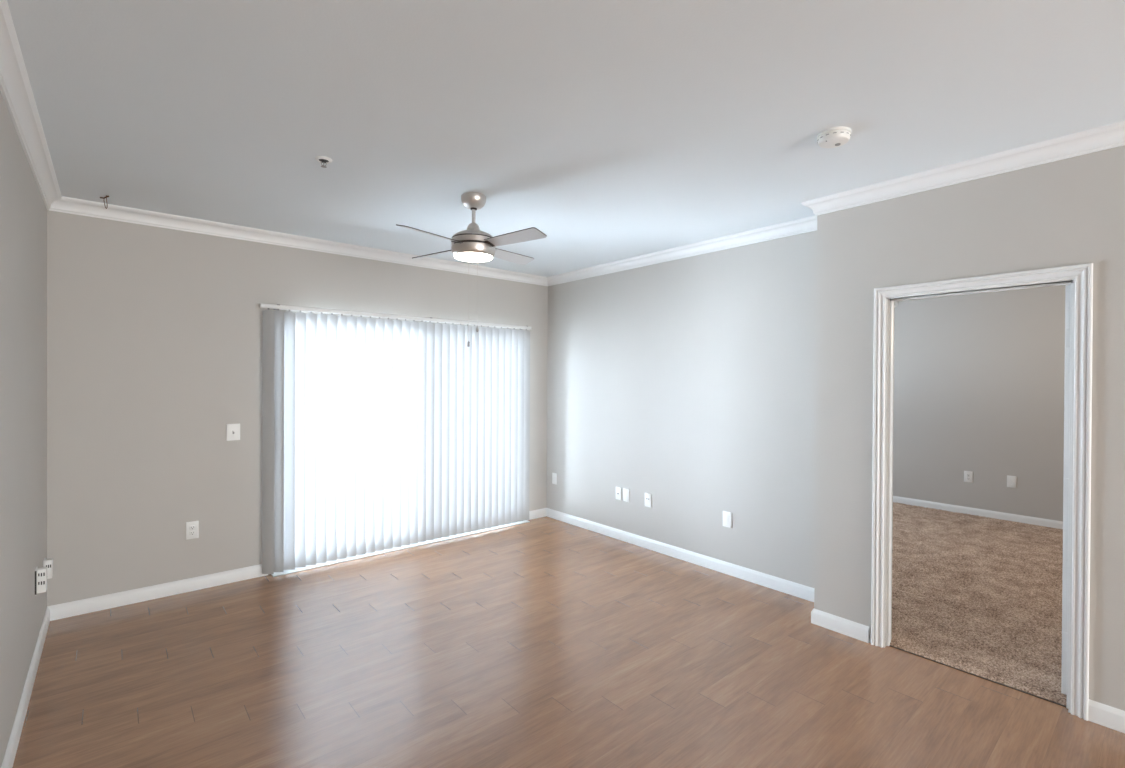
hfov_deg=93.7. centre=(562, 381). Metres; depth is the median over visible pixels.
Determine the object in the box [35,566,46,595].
adapter
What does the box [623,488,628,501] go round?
blank wall plate
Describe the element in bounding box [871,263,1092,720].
trim
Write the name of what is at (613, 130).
ceiling
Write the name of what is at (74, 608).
baseboard
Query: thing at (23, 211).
wall
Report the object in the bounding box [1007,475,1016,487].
blank wall plate
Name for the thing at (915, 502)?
baseboard
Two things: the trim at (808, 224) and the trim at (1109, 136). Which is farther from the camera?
the trim at (808, 224)
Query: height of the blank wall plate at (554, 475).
0.122 m
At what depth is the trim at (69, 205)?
4.05 m
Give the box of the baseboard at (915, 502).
[893,496,1062,528]
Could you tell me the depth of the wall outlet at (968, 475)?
6.03 m
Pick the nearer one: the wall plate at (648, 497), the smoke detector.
the smoke detector
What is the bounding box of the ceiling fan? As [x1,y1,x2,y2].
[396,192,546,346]
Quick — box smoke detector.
[817,126,850,147]
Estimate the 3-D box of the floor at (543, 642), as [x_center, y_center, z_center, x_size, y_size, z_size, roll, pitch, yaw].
[1.688,1.561,0.631,4.008,0.050,10.744,0,0,-40]
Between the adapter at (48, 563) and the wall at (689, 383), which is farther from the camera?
the wall at (689, 383)
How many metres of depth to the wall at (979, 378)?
5.94 m
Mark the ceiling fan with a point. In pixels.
(472, 244)
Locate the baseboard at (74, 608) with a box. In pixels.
[47,508,546,620]
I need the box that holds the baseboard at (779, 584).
[546,508,813,601]
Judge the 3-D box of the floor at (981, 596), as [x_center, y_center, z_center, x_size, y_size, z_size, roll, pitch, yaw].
[4.580,1.555,3.001,4.033,0.069,10.594,0,0,-40]
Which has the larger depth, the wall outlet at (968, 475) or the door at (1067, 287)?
the wall outlet at (968, 475)
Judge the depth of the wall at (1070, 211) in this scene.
2.75 m
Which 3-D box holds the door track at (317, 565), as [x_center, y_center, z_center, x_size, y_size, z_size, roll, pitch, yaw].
[-1.349,0.475,4.921,2.470,2.045,0.218,0,0,-40]
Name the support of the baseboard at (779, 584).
attached to the wall at (689, 383)
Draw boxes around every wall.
[0,91,46,767]
[47,210,547,605]
[547,231,816,587]
[811,146,1124,732]
[893,285,1064,520]
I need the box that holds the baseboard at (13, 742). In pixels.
[1,607,49,767]
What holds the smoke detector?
attached to the ceiling
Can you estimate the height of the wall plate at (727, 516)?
0.122 m
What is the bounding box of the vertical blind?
[259,303,530,573]
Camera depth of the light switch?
3.93 m
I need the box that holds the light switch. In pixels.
[226,424,239,440]
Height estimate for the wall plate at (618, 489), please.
0.122 m
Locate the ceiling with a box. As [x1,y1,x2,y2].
[7,0,1124,276]
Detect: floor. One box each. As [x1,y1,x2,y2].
[12,516,1124,767]
[890,502,1066,705]
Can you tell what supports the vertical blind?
attached to the wall at (155, 334)
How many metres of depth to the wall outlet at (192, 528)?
3.78 m
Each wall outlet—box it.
[186,521,198,539]
[964,471,972,482]
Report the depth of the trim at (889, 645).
2.71 m
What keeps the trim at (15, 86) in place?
attached to the wall at (23, 211)
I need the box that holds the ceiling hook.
[100,195,108,208]
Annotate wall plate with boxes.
[552,473,556,484]
[616,487,620,499]
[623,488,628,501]
[645,493,651,507]
[723,511,731,527]
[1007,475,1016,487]
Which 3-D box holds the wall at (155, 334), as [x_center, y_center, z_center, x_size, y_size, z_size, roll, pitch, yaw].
[-0.318,0.172,5.870,8.060,2.652,0.150,0,0,-40]
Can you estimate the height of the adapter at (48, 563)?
0.132 m
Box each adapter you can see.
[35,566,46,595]
[43,558,52,578]
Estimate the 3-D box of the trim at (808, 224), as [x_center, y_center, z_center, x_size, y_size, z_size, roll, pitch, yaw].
[0.817,-1.099,4.686,0.070,0.085,3.105,0,0,-40]
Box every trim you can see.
[0,0,61,209]
[49,196,547,285]
[547,216,816,285]
[801,121,1124,215]
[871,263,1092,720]
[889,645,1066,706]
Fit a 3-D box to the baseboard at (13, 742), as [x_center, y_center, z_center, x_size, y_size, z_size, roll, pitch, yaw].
[0.218,1.489,-0.724,0.014,0.092,10.594,0,0,-40]
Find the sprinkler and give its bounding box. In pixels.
[315,156,331,167]
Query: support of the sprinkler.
attached to the ceiling
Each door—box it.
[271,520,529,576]
[1061,285,1070,694]
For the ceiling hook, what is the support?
hanging from the ceiling

